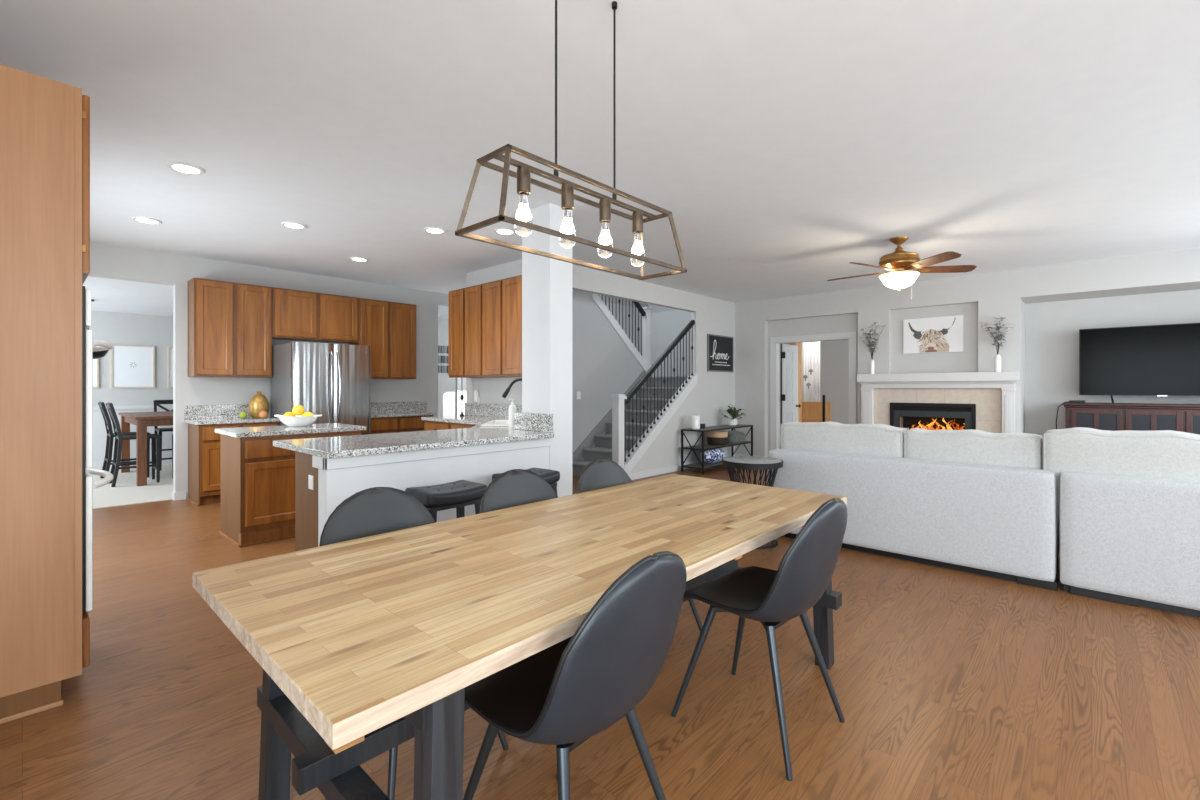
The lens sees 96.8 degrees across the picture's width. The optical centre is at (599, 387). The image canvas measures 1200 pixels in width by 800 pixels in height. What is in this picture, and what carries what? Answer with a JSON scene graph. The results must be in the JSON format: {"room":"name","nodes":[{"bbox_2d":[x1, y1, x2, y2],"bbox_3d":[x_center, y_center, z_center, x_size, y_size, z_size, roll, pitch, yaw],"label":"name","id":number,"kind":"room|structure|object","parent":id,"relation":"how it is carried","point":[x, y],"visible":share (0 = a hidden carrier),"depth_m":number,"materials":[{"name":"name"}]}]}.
{"room":"dining area","nodes":[
{"label":"dining area","id":0,"kind":"room"},
{"bbox_2d":[82,276,172,316],"bbox_3d":[-6.215,-1.230,7.436,3.780,0.080,5.900,0,0,43],"label":"ceiling","id":1,"kind":"structure","parent":0,"point":[108,295],"depth_m":6.93,"materials":[{"name":"paint"}]},
{"bbox_2d":[88,242,447,497],"bbox_3d":[-3.629,-0.120,7.363,0.120,2.780,9.300,0,0,43],"label":"wall","id":2,"kind":"structure","parent":0,"point":[106,260],"depth_m":6.37,"materials":[{"name":"paint"}]},
{"bbox_2d":[184,404,250,418],"bbox_3d":[-4.457,0.278,6.361,0.019,0.156,0.805,0,0,43],"label":"backsplash","id":3,"kind":"structure","parent":2,"relation":"attached to","point":[190,411],"depth_m":6.26,"materials":[{"name":"stone"}]},
{"bbox_2d":[188,278,271,377],"bbox_3d":[-4.330,-0.675,6.262,0.342,1.090,0.768,0,0,43],"label":"upper cabinet","id":4,"kind":"object","parent":2,"relation":"attached to","point":[230,323],"visible":1,"depth_m":6.10,"materials":[{"name":"brown wood"}]},
{"bbox_2d":[272,287,357,343],"bbox_3d":[-3.720,-0.917,6.923,0.342,0.605,1.028,0,0,43],"label":"upper cabinet","id":5,"kind":"object","parent":2,"relation":"attached to","point":[297,315],"visible":0.88,"depth_m":6.77,"materials":[{"name":"brown wood"}]},
{"bbox_2d":[349,298,415,378],"bbox_3d":[-3.086,-0.675,7.610,0.342,1.090,0.838,0,0,43],"label":"upper cabinet","id":6,"kind":"object","parent":2,"relation":"attached to","point":[389,328],"visible":0.78,"depth_m":7.52,"materials":[{"name":"brown wood"}]},
{"bbox_2d":[370,401,426,412],"bbox_3d":[-3.123,0.281,7.807,0.019,0.151,1.280,0,0,43],"label":"backsplash","id":7,"kind":"structure","parent":2,"relation":"attached to","point":[375,407],"depth_m":7.92,"materials":[{"name":"stone"}]},
{"bbox_2d":[318,446,548,546],"bbox_3d":[-1.039,0.834,3.746,0.128,0.872,1.724,0,0,43],"label":"wall","id":8,"kind":"structure","parent":0,"point":[335,486],"depth_m":3.52,"materials":[{"name":"paint"}]},
{"bbox_2d":[312,438,550,469],"bbox_3d":[-1.050,0.834,3.737,0.188,0.872,1.740,0,0,43],"label":"trim","id":9,"kind":"structure","parent":8,"relation":"attached to","point":[322,463],"depth_m":3.47,"materials":[{"name":"white paint"}]},
{"bbox_2d":[438,305,447,319],"bbox_3d":[-2.584,-1.370,10.412,2.480,0.080,3.400,0,0,43],"label":"ceiling","id":10,"kind":"structure","parent":0,"point":[442,310],"depth_m":9.39,"materials":[{"name":"paint"}]},
{"bbox_2d":[89,311,848,423],"bbox_3d":[-0.777,-0.120,7.725,11.220,2.780,13.700,0,0,43],"label":"wall","id":11,"kind":"structure","parent":0,"point":[112,327],"depth_m":8.82,"materials":[{"name":"paint"}]},
{"bbox_2d":[93,359,98,387],"bbox_3d":[-7.948,-0.343,8.028,0.027,0.685,0.580,0,0,43],"label":"framed print","id":12,"kind":"object","parent":11,"relation":"attached to","point":[95,361],"visible":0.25,"depth_m":8.21,"materials":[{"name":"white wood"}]},
{"bbox_2d":[85,405,172,469],"bbox_3d":[-7.443,0.775,8.569,0.038,0.990,5.700,0,0,43],"label":"trim","id":13,"kind":"structure","parent":11,"relation":"attached to","point":[96,465],"depth_m":8.53,"materials":[{"name":"white paint"}]},
{"bbox_2d":[111,344,154,387],"bbox_3d":[-7.477,-0.343,8.539,0.027,0.685,0.530,0,0,43],"label":"framed print","id":14,"kind":"object","parent":11,"relation":"attached to","point":[132,366],"visible":0.9,"depth_m":8.53,"materials":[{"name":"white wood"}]},
{"bbox_2d":[93,408,172,461],"bbox_3d":[-7.453,0.740,8.579,0.010,0.800,5.700,0,0,43],"label":"wainscoting","id":15,"kind":"structure","parent":11,"relation":"attached to","point":[99,429],"depth_m":8.39,"materials":[{"name":"white paint"}]},
{"bbox_2d":[168,347,172,387],"bbox_3d":[-7.002,-0.343,9.053,0.027,0.685,0.530,0,0,43],"label":"framed print","id":16,"kind":"object","parent":11,"relation":"attached to","point":[170,349],"visible":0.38,"depth_m":8.88,"materials":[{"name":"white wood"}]},
{"bbox_2d":[172,491,186,500],"bbox_3d":[-4.805,1.225,6.086,0.142,0.090,0.112,0,0,43],"label":"trim","id":17,"kind":"structure","parent":11,"relation":"attached to","point":[176,496],"depth_m":6.04,"materials":[{"name":"white paint"}]},
{"bbox_2d":[457,378,465,414],"bbox_3d":[-2.546,0.240,10.785,0.030,2.040,0.800,0,0,43],"label":"door","id":18,"kind":"structure","parent":11,"relation":"in","point":[461,382],"depth_m":10.55,"materials":[{"name":"white paint"}]},
{"bbox_2d":[804,341,819,401],"bbox_3d":[4.791,0.110,11.666,0.660,2.280,0.038,0,0,43],"label":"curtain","id":19,"kind":"object","parent":11,"relation":"hanging from","point":[811,349],"visible":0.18,"depth_m":11.77,"materials":[{"name":"white fabric"}]},
{"bbox_2d":[466,259,521,404],"bbox_3d":[-0.837,-0.120,5.993,0.701,2.780,2.767,0,0,-27],"label":"wall","id":20,"kind":"structure","parent":0,"point":[491,390],"depth_m":6.61,"materials":[{"name":"paint"}]},
{"bbox_2d":[448,284,494,377],"bbox_3d":[-1.536,-0.675,6.586,0.728,1.090,0.342,0,0,43],"label":"upper cabinet","id":21,"kind":"object","parent":20,"relation":"attached to","point":[465,305],"visible":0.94,"depth_m":6.43,"materials":[{"name":"brown wood"}]},
{"bbox_2d":[465,403,521,417],"bbox_3d":[-1.202,0.275,6.476,1.550,0.160,0.021,0,0,43],"label":"backsplash","id":22,"kind":"structure","parent":20,"relation":"attached to","point":[473,409],"depth_m":6.62,"materials":[{"name":"stone"}]},
{"bbox_2d":[483,275,521,376],"bbox_3d":[-0.988,-0.675,6.081,0.758,1.090,0.342,0,0,43],"label":"upper cabinet","id":23,"kind":"object","parent":20,"relation":"attached to","point":[502,299],"visible":0.73,"depth_m":5.97,"materials":[{"name":"brown wood"}]},
{"bbox_2d":[522,203,571,496],"bbox_3d":[-0.452,-0.120,4.553,0.360,2.780,0.260,0,0,43],"label":"column","id":24,"kind":"structure","parent":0,"point":[546,282],"depth_m":4.43,"materials":[{"name":"paint"}]},
{"bbox_2d":[514,412,552,431],"bbox_3d":[-0.559,0.283,4.438,0.480,0.146,0.021,0,0,43],"label":"backsplash","id":25,"kind":"structure","parent":24,"relation":"attached to","point":[522,421],"depth_m":4.42,"materials":[{"name":"stone"}]},
{"bbox_2d":[0,0,1199,302],"bbox_3d":[0.763,-1.550,4.602,10.320,0.080,11.200,0,0,43],"label":"ceiling","id":26,"kind":"structure","parent":0,"point":[786,144],"depth_m":3.09,"materials":[{"name":"paint"}]},
{"bbox_2d":[132,216,161,224],"bbox_3d":[-4.071,-1.504,4.791,0.204,0.012,0.204,0,0,43],"label":"recessed light","id":27,"kind":"object","parent":26,"relation":"in","point":[146,220],"visible":1,"depth_m":4.78,"materials":[{"name":"white plastic"}]},
{"bbox_2d":[167,162,204,174],"bbox_3d":[-2.841,-1.504,3.659,0.204,0.012,0.204,0,0,43],"label":"recessed light","id":28,"kind":"object","parent":26,"relation":"in","point":[180,167],"visible":1,"depth_m":3.65,"materials":[{"name":"white plastic"}]},
{"bbox_2d":[281,222,305,228],"bbox_3d":[-2.835,-1.504,4.938,0.204,0.012,0.204,0,0,43],"label":"recessed light","id":29,"kind":"object","parent":26,"relation":"in","point":[293,225],"visible":1,"depth_m":4.93,"materials":[{"name":"white plastic"}]},
{"bbox_2d":[424,227,445,233],"bbox_3d":[-1.577,-1.504,5.093,0.204,0.012,0.204,0,0,43],"label":"recessed light","id":30,"kind":"object","parent":26,"relation":"in","point":[433,230],"visible":1,"depth_m":5.08,"materials":[{"name":"white plastic"}]},
{"bbox_2d":[494,228,515,234],"bbox_3d":[-0.914,-1.504,5.127,0.204,0.012,0.204,0,0,43],"label":"recessed light","id":31,"kind":"object","parent":26,"relation":"in","point":[502,231],"visible":1,"depth_m":5.12,"materials":[{"name":"white plastic"}]},
{"bbox_2d":[455,0,686,279],"bbox_3d":[-0.048,-0.999,1.977,0.246,1.022,0.968,0,0,43],"label":"pendant light","id":32,"kind":"object","parent":26,"relation":"hanging from","point":[523,225],"visible":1,"depth_m":1.89,"materials":[{"name":"brown metal"}]},
{"bbox_2d":[517,166,529,195],"bbox_3d":[-0.252,-0.682,1.756,0.045,0.085,0.045,0,0,43],"label":"socket","id":33,"kind":"object","parent":32,"relation":"attached to","point":[523,172],"depth_m":1.74,"materials":[{"name":"brown metal"}]},
{"bbox_2d":[561,183,573,209],"bbox_3d":[-0.116,-0.682,1.903,0.045,0.085,0.045,0,0,43],"label":"socket","id":34,"kind":"object","parent":32,"relation":"attached to","point":[567,189],"depth_m":1.89,"materials":[{"name":"brown metal"}]},
{"bbox_2d":[599,198,610,222],"bbox_3d":[0.020,-0.682,2.050,0.045,0.085,0.045,0,0,43],"label":"socket","id":35,"kind":"object","parent":32,"relation":"attached to","point":[604,203],"depth_m":2.03,"materials":[{"name":"brown metal"}]},
{"bbox_2d":[632,211,642,233],"bbox_3d":[0.155,-0.682,2.197,0.045,0.085,0.045,0,0,43],"label":"socket","id":36,"kind":"object","parent":32,"relation":"attached to","point":[637,216],"depth_m":2.18,"materials":[{"name":"brown metal"}]},
{"bbox_2d":[827,236,976,290],"bbox_3d":[2.981,-1.204,5.417,1.304,0.610,1.359,0,0,43],"label":"ceiling fan","id":37,"kind":"object","parent":26,"relation":"hanging from","point":[898,263],"visible":1,"depth_m":5.27,"materials":[{"name":"brown wood"}]},
{"bbox_2d":[0,464,1199,799],"bbox_3d":[-0.625,1.296,5.884,14.100,0.068,11.200,0,0,43],"label":"floor","id":38,"kind":"structure","parent":0,"point":[948,684],"depth_m":2.15,"materials":[{"name":"brown wood"}]},
{"bbox_2d":[0,64,89,723],"bbox_3d":[-2.613,0.022,2.200,0.775,2.495,0.690,0,0,43],"label":"tall cabinet","id":39,"kind":"object","parent":38,"relation":"on","point":[45,122],"visible":1,"depth_m":2.09,"materials":[{"name":"brown wood"}]},
{"bbox_2d":[82,286,112,614],"bbox_3d":[-2.362,0.260,2.482,0.678,1.370,0.136,0,0,43],"label":"wall oven","id":40,"kind":"object","parent":39,"relation":"in","point":[89,345],"visible":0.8,"depth_m":2.23,"materials":[{"name":"white metal"}]},
{"bbox_2d":[98,402,150,477],"bbox_3d":[-6.676,0.727,7.482,0.422,1.074,0.517,0,0,43],"label":"counter chair","id":41,"kind":"object","parent":38,"relation":"on","point":[110,435],"visible":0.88,"depth_m":7.39,"materials":[{"name":"black wood"}]},
{"bbox_2d":[106,402,160,486],"bbox_3d":[-6.200,0.727,7.084,0.422,1.074,0.517,0,0,43],"label":"counter chair","id":42,"kind":"object","parent":38,"relation":"on","point":[155,438],"visible":0.98,"depth_m":7.06,"materials":[{"name":"black wood"}]},
{"bbox_2d":[118,411,172,485],"bbox_3d":[-6.021,0.816,7.989,1.755,0.892,1.625,0,0,43],"label":"table","id":43,"kind":"object","parent":38,"relation":"on","point":[141,420],"visible":0.43,"depth_m":6.94,"materials":[{"name":"brown wood"}]},
{"bbox_2d":[153,400,172,470],"bbox_3d":[-6.771,0.727,8.453,0.517,1.074,0.422,0,0,43],"label":"counter chair","id":44,"kind":"object","parent":38,"relation":"on","point":[156,403],"visible":0.21,"depth_m":8.40,"materials":[{"name":"black wood"}]},
{"bbox_2d":[187,422,278,506],"bbox_3d":[-4.237,0.833,6.168,0.557,0.874,0.781,0,0,43],"label":"base cabinet","id":45,"kind":"object","parent":38,"relation":"on","point":[204,445],"visible":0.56,"depth_m":5.81,"materials":[{"name":"brown wood"}]},
{"bbox_2d":[184,404,279,424],"bbox_3d":[-4.244,0.297,6.165,0.599,0.194,0.805,0,0,43],"label":"countertop","id":46,"kind":"structure","parent":45,"relation":"on","point":[193,414],"depth_m":6.19,"materials":[{"name":"stone"}]},
{"bbox_2d":[248,391,269,417],"bbox_3d":[-4.077,0.196,6.375,0.216,0.320,0.213,0,0,43],"label":"ornament","id":47,"kind":"object","parent":46,"relation":"on","point":[258,402],"visible":0.91,"depth_m":6.30,"materials":[{"name":"gold metal"}]},
{"bbox_2d":[219,431,360,547],"bbox_3d":[-2.775,0.833,4.812,0.655,0.874,0.971,0,0,43],"label":"base cabinet","id":48,"kind":"object","parent":38,"relation":"on","point":[258,476],"visible":0.6,"depth_m":4.40,"materials":[{"name":"brown wood"}]},
{"bbox_2d":[215,423,365,437],"bbox_3d":[-2.780,0.375,4.824,0.700,0.038,1.030,0,0,43],"label":"countertop","id":49,"kind":"structure","parent":48,"relation":"on","point":[239,432],"depth_m":4.63,"materials":[{"name":"stone"}]},
{"bbox_2d":[274,414,321,426],"bbox_3d":[-2.803,0.301,4.954,0.348,0.110,0.344,0,0,43],"label":"fruit bowl","id":50,"kind":"object","parent":49,"relation":"on","point":[294,421],"visible":0.92,"depth_m":4.85,"materials":[{"name":"white ceramic"}]},
{"bbox_2d":[301,412,313,415],"bbox_3d":[-2.726,0.271,4.965,0.113,0.100,0.104,0,0,43],"label":"lemon","id":51,"kind":"object","parent":50,"relation":"in","point":[304,413],"visible":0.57,"depth_m":4.93,"materials":[{"name":"yellow food"}]},
{"bbox_2d":[292,405,304,415],"bbox_3d":[-2.803,0.208,4.954,0.122,0.101,0.100,0,0,43],"label":"lemon","id":52,"kind":"object","parent":51,"relation":"on","point":[297,410],"visible":1,"depth_m":4.92,"materials":[{"name":"yellow food"}]},
{"bbox_2d":[295,451,317,550],"bbox_3d":[-1.358,0.833,3.795,0.402,0.874,1.364,0,0,43],"label":"base cabinet","id":53,"kind":"object","parent":38,"relation":"on","point":[306,500],"visible":0.09,"depth_m":3.29,"materials":[{"name":"brown wood"}]},
{"bbox_2d":[270,341,369,434],"bbox_3d":[-3.419,0.372,6.563,0.873,1.795,0.890,0,0,43],"label":"refrigerator","id":54,"kind":"object","parent":38,"relation":"on","point":[331,381],"visible":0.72,"depth_m":6.28,"materials":[{"name":"silver metal"}]},
{"bbox_2d":[369,415,432,433],"bbox_3d":[-2.984,0.833,7.526,0.557,0.874,1.086,0,0,43],"label":"base cabinet","id":55,"kind":"object","parent":38,"relation":"on","point":[379,425],"visible":0.1,"depth_m":7.33,"materials":[{"name":"brown wood"}]},
{"bbox_2d":[370,401,435,417],"bbox_3d":[-2.910,0.299,7.611,0.599,0.189,1.280,0,0,43],"label":"countertop","id":56,"kind":"structure","parent":55,"relation":"on","point":[377,409],"depth_m":7.77,"materials":[{"name":"stone"}]},
{"bbox_2d":[319,487,507,799],"bbox_3d":[-0.676,0.827,1.887,0.551,0.888,0.488,0,0,40],"label":"dining chair","id":57,"kind":"object","parent":38,"relation":"on","point":[375,510],"visible":0.23,"depth_m":2.01,"materials":[{"name":"black leather"}]},
{"bbox_2d":[405,480,486,522],"bbox_3d":[-0.946,0.938,3.295,0.310,0.669,0.430,0,0,43],"label":"bar stool","id":58,"kind":"object","parent":38,"relation":"on","point":[459,494],"visible":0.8,"depth_m":3.20,"materials":[{"name":"black leather"}]},
{"bbox_2d":[424,420,475,430],"bbox_3d":[-1.535,0.833,6.369,1.194,0.874,0.657,0,0,43],"label":"base cabinet","id":59,"kind":"object","parent":38,"relation":"on","point":[428,425],"visible":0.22,"depth_m":6.25,"materials":[{"name":"brown wood"}]},
{"bbox_2d":[273,403,553,458],"bbox_3d":[-1.282,0.294,4.985,1.847,0.199,4.039,0,0,0],"label":"countertop","id":60,"kind":"structure","parent":59,"relation":"on","point":[527,426],"depth_m":3.87,"materials":[{"name":"stone"}]},
{"bbox_2d":[480,420,508,425],"bbox_3d":[-0.928,0.446,5.313,0.400,0.208,0.750,0,0,-2],"label":"sink","id":61,"kind":"object","parent":60,"relation":"in","point":[493,422],"visible":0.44,"depth_m":5.64,"materials":[{"name":"white ceramic"}]},
{"bbox_2d":[509,399,516,426],"bbox_3d":[-0.807,0.228,4.921,0.076,0.256,0.078,0,0,43],"label":"soap bottle","id":62,"kind":"object","parent":60,"relation":"on","point":[512,408],"visible":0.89,"depth_m":4.89,"materials":[{"name":"white plastic"}]},
{"bbox_2d":[480,469,557,512],"bbox_3d":[-0.221,0.827,2.328,0.551,0.888,0.488,0,0,44],"label":"dining chair","id":63,"kind":"object","parent":38,"relation":"on","point":[515,487],"visible":0.23,"depth_m":2.48,"materials":[{"name":"black leather"}]},
{"bbox_2d":[193,474,846,799],"bbox_3d":[0.016,0.896,2.030,1.070,0.752,2.355,0,0,43],"label":"dining table","id":64,"kind":"object","parent":38,"relation":"on","point":[364,647],"visible":0.84,"depth_m":1.38,"materials":[{"name":"brown wood"}]},
{"bbox_2d":[492,468,559,493],"bbox_3d":[-0.529,0.938,3.836,0.310,0.669,0.430,0,0,40],"label":"bar stool","id":65,"kind":"object","parent":38,"relation":"on","point":[551,476],"visible":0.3,"depth_m":3.85,"materials":[{"name":"black leather"}]},
{"bbox_2d":[463,551,686,799],"bbox_3d":[-0.072,0.827,1.394,0.551,0.888,0.488,0,0,41],"label":"dining chair","id":66,"kind":"object","parent":38,"relation":"on","point":[572,690],"visible":0.94,"depth_m":1.21,"materials":[{"name":"black leather"}]},
{"bbox_2d":[572,370,687,475],"bbox_3d":[0.564,-0.127,8.991,1.795,2.794,3.180,0,0,43],"label":"staircase","id":67,"kind":"structure","parent":38,"relation":"on","point":[603,442],"depth_m":8.17,"materials":[{"name":"grey carpet"}]},
{"bbox_2d":[592,293,651,376],"bbox_3d":[0.349,-1.220,8.710,0.140,2.180,1.475,0,0,43],"label":"stair railing","id":68,"kind":"object","parent":67,"relation":"on","point":[644,359],"visible":0.57,"depth_m":8.96,"materials":[{"name":"white paint"}]},
{"bbox_2d":[610,312,697,473],"bbox_3d":[0.856,0.020,7.888,0.170,2.500,1.965,0,0,43],"label":"stair railing","id":69,"kind":"object","parent":67,"relation":"attached to","point":[619,401],"visible":0.98,"depth_m":7.71,"materials":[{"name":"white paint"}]},
{"bbox_2d":[578,458,701,631],"bbox_3d":[0.186,0.827,2.726,0.551,0.888,0.488,0,0,42],"label":"dining chair","id":70,"kind":"object","parent":38,"relation":"on","point":[600,473],"visible":0.2,"depth_m":2.86,"materials":[{"name":"black leather"}]},
{"bbox_2d":[681,424,752,473],"bbox_3d":[1.906,0.947,8.542,0.393,0.647,1.568,0,0,43],"label":"console shelf","id":71,"kind":"object","parent":38,"relation":"on","point":[702,465],"visible":0.7,"depth_m":8.11,"materials":[{"name":"black metal"}]},
{"bbox_2d":[691,416,699,428],"bbox_3d":[1.451,0.523,8.090,0.132,0.200,0.132,0,0,43],"label":"vase","id":72,"kind":"object","parent":71,"relation":"on","point":[695,420],"visible":1,"depth_m":8.03,"materials":[{"name":"ceramic"}]},
{"bbox_2d":[699,448,724,462],"bbox_3d":[1.762,1.050,8.361,0.310,0.254,0.580,0,0,43],"label":"round pillow","id":73,"kind":"object","parent":71,"relation":"on","point":[713,455],"visible":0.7,"depth_m":8.19,"materials":[{"name":"blue fabric"}]},
{"bbox_2d":[707,431,727,444],"bbox_3d":[1.867,0.795,8.482,0.326,0.206,0.326,0,0,43],"label":"woven basket","id":74,"kind":"object","parent":71,"relation":"on","point":[713,437],"visible":0.95,"depth_m":8.35,"materials":[{"name":"wicker"}]},
{"bbox_2d":[724,406,745,425],"bbox_3d":[2.260,0.450,8.872,0.413,0.346,0.439,0,0,-9],"label":"potted plant","id":75,"kind":"object","parent":71,"relation":"on","point":[732,421],"visible":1,"depth_m":8.82,"materials":[{"name":"green plant"}]},
{"bbox_2d":[727,430,744,442],"bbox_3d":[2.208,0.821,8.866,0.291,0.204,0.524,0,0,43],"label":"folded blanket","id":76,"kind":"object","parent":71,"relation":"on","point":[733,436],"visible":0.64,"depth_m":8.72,"materials":[{"name":"grey fabric"}]},
{"bbox_2d":[722,456,782,548],"bbox_3d":[1.255,0.930,4.398,0.488,0.680,0.488,0,0,43],"label":"side table","id":77,"kind":"object","parent":38,"relation":"on","point":[743,462],"visible":0.46,"depth_m":4.28,"materials":[{"name":"black metal"}]},
{"bbox_2d":[671,498,847,780],"bbox_3d":[0.626,0.827,2.026,0.488,0.888,0.551,0,0,-44],"label":"dining chair","id":78,"kind":"object","parent":38,"relation":"on","point":[770,597],"visible":0.98,"depth_m":1.85,"materials":[{"name":"black leather"}]},
{"bbox_2d":[768,449,1059,590],"bbox_3d":[2.493,0.899,4.343,1.906,0.741,1.056,0,0,43],"label":"sofa","id":79,"kind":"object","parent":38,"relation":"on","point":[1002,522],"visible":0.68,"depth_m":3.72,"materials":[{"name":"white fabric"}]},
{"bbox_2d":[781,421,908,457],"bbox_3d":[2.030,0.540,4.478,0.979,0.504,0.301,0,0,43],"label":"cushion","id":80,"kind":"object","parent":79,"relation":"on","point":[834,437],"visible":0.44,"depth_m":4.33,"materials":[{"name":"white fabric"}]},
{"bbox_2d":[904,428,1042,468],"bbox_3d":[2.688,0.548,3.872,0.819,0.488,0.302,0,0,43],"label":"cushion","id":81,"kind":"object","parent":79,"relation":"on","point":[1021,450],"visible":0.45,"depth_m":3.74,"materials":[{"name":"white fabric"}]},
{"bbox_2d":[857,372,1019,432],"bbox_3d":[4.574,0.532,7.345,1.891,1.475,0.199,0,0,43],"label":"fireplace mantel","id":82,"kind":"object","parent":38,"relation":"on","point":[993,393],"visible":0.55,"depth_m":7.21,"materials":[{"name":"white paint"}]},
{"bbox_2d":[860,322,884,373],"bbox_3d":[3.999,-0.585,7.821,0.391,0.761,0.248,0,0,43],"label":"vase","id":83,"kind":"object","parent":82,"relation":"on","point":[871,344],"visible":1,"depth_m":7.80,"materials":[{"name":"white ceramic"}]},
{"bbox_2d":[890,403,975,429],"bbox_3d":[4.741,0.590,7.562,1.028,0.756,0.455,0,0,43],"label":"fireplace insert","id":84,"kind":"object","parent":82,"relation":"in","point":[929,416],"visible":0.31,"depth_m":7.52,"materials":[{"name":"black metal"}]},
{"bbox_2d":[857,372,1019,383],"bbox_3d":[4.574,-0.135,7.345,1.891,0.140,0.199,0,0,43],"label":"mantel shelf","id":85,"kind":"object","parent":82,"relation":"attached to","point":[961,377],"depth_m":7.19,"materials":[{"name":"white paint"}]},
{"bbox_2d":[981,315,1013,371],"bbox_3d":[5.071,-0.566,6.810,0.332,0.722,0.342,0,0,43],"label":"vase","id":86,"kind":"object","parent":82,"relation":"on","point":[997,340],"visible":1,"depth_m":6.80,"materials":[{"name":"white ceramic"}]},
{"bbox_2d":[1060,472,1199,616],"bbox_3d":[3.899,0.896,3.045,1.900,0.748,1.056,0,0,43],"label":"sofa","id":87,"kind":"object","parent":38,"relation":"on","point":[1129,540],"visible":0.97,"depth_m":3.09,"materials":[{"name":"white fabric"}]},
{"bbox_2d":[1043,427,1199,509],"bbox_3d":[3.337,0.523,3.200,1.044,0.540,0.306,0,0,43],"label":"cushion","id":88,"kind":"object","parent":87,"relation":"on","point":[1164,454],"visible":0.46,"depth_m":3.20,"materials":[{"name":"white fabric"}]},
{"bbox_2d":[1062,402,1199,434],"bbox_3d":[6.637,0.728,6.079,2.050,1.085,0.504,0,0,43],"label":"tv console","id":89,"kind":"object","parent":38,"relation":"on","point":[1100,416],"visible":0.37,"depth_m":6.19,"materials":[{"name":"brown wood"}]},
{"bbox_2d":[1079,323,1199,402],"bbox_3d":[6.549,-0.275,6.203,1.447,0.920,0.233,0,0,43],"label":"television","id":90,"kind":"object","parent":89,"relation":"on","point":[1150,360],"visible":0.99,"depth_m":6.31,"materials":[{"name":"black metal"}]},
{"bbox_2d":[572,290,644,460],"bbox_3d":[-0.312,-0.220,7.993,0.060,2.980,3.145,0,0,43],"label":"wall","id":91,"kind":"structure","parent":0,"point":[603,366],"depth_m":8.16,"materials":[{"name":"paint"}]},
{"bbox_2d":[599,295,677,312],"bbox_3d":[0.144,-2.620,8.487,2.100,2.220,4.730,0,0,43],"label":"wall","id":92,"kind":"structure","parent":0,"point":[655,308],"depth_m":10.44,"materials":[{"name":"paint"}]},
{"bbox_2d":[604,302,690,376],"bbox_3d":[0.580,-0.160,9.085,1.930,2.860,3.260,0,0,43],"label":"wall","id":93,"kind":"structure","parent":0,"point":[666,326],"depth_m":10.41,"materials":[{"name":"paint"}]},
{"bbox_2d":[572,265,734,472],"bbox_3d":[0.838,-0.120,7.868,0.100,2.780,4.700,0,0,43],"label":"wall","id":94,"kind":"structure","parent":0,"point":[710,398],"depth_m":8.40,"materials":[{"name":"paint"}]},
{"bbox_2d":[628,454,734,479],"bbox_3d":[1.388,1.220,8.380,0.014,0.100,3.000,0,0,43],"label":"baseboard","id":95,"kind":"structure","parent":94,"relation":"attached to","point":[662,470],"depth_m":7.79,"materials":[{"name":"white paint"}]},
{"bbox_2d":[707,334,733,371],"bbox_3d":[2.059,-0.585,9.094,0.030,0.620,0.840,0,0,43],"label":"wall sign","id":96,"kind":"object","parent":94,"relation":"attached to","point":[720,349],"visible":1,"depth_m":9.08,"materials":[{"name":"grey wood"}]},
{"bbox_2d":[782,342,801,421],"bbox_3d":[3.604,0.110,10.512,0.640,2.280,0.300,0,0,43],"label":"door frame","id":97,"kind":"structure","parent":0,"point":[799,344],"depth_m":10.32,"materials":[{"name":"brown wood"}]},
{"bbox_2d":[735,248,1199,456],"bbox_3d":[5.306,-0.120,7.350,7.170,2.780,0.800,0,0,43],"label":"wall","id":98,"kind":"structure","parent":0,"point":[1047,307],"depth_m":7.13,"materials":[{"name":"paint"}]},
{"bbox_2d":[780,344,800,448],"bbox_3d":[3.363,0.250,9.361,0.111,2.020,0.619,0,0,45],"label":"door","id":99,"kind":"structure","parent":98,"relation":"in","point":[789,405],"depth_m":9.29,"materials":[{"name":"white paint"}]},
{"bbox_2d":[770,332,856,449],"bbox_3d":[3.485,0.200,8.731,1.390,2.140,0.160,0,0,43],"label":"trim","id":100,"kind":"structure","parent":98,"relation":"attached to","point":[775,342],"depth_m":8.95,"materials":[{"name":"white paint"}]},
{"bbox_2d":[903,315,963,353],"bbox_3d":[4.677,-0.744,7.497,0.726,0.497,0.034,0,0,43],"label":"canvas","id":101,"kind":"object","parent":98,"relation":"attached to","point":[946,333],"visible":1,"depth_m":7.47,"materials":[{"name":"white fabric"}]},
{"bbox_3d":[5.193,1.298,9.904,5.400,0.064,2.600,0,0,43],"label":"floor","id":102,"kind":"structure","parent":0,"visible":0},
{"bbox_2d":[802,395,830,421],"bbox_3d":[4.003,0.698,10.753,1.220,1.136,0.525,0,0,43],"label":"crib","id":103,"kind":"object","parent":102,"relation":"on","point":[811,411],"visible":0.15,"depth_m":10.69,"materials":[{"name":"brown wood"}]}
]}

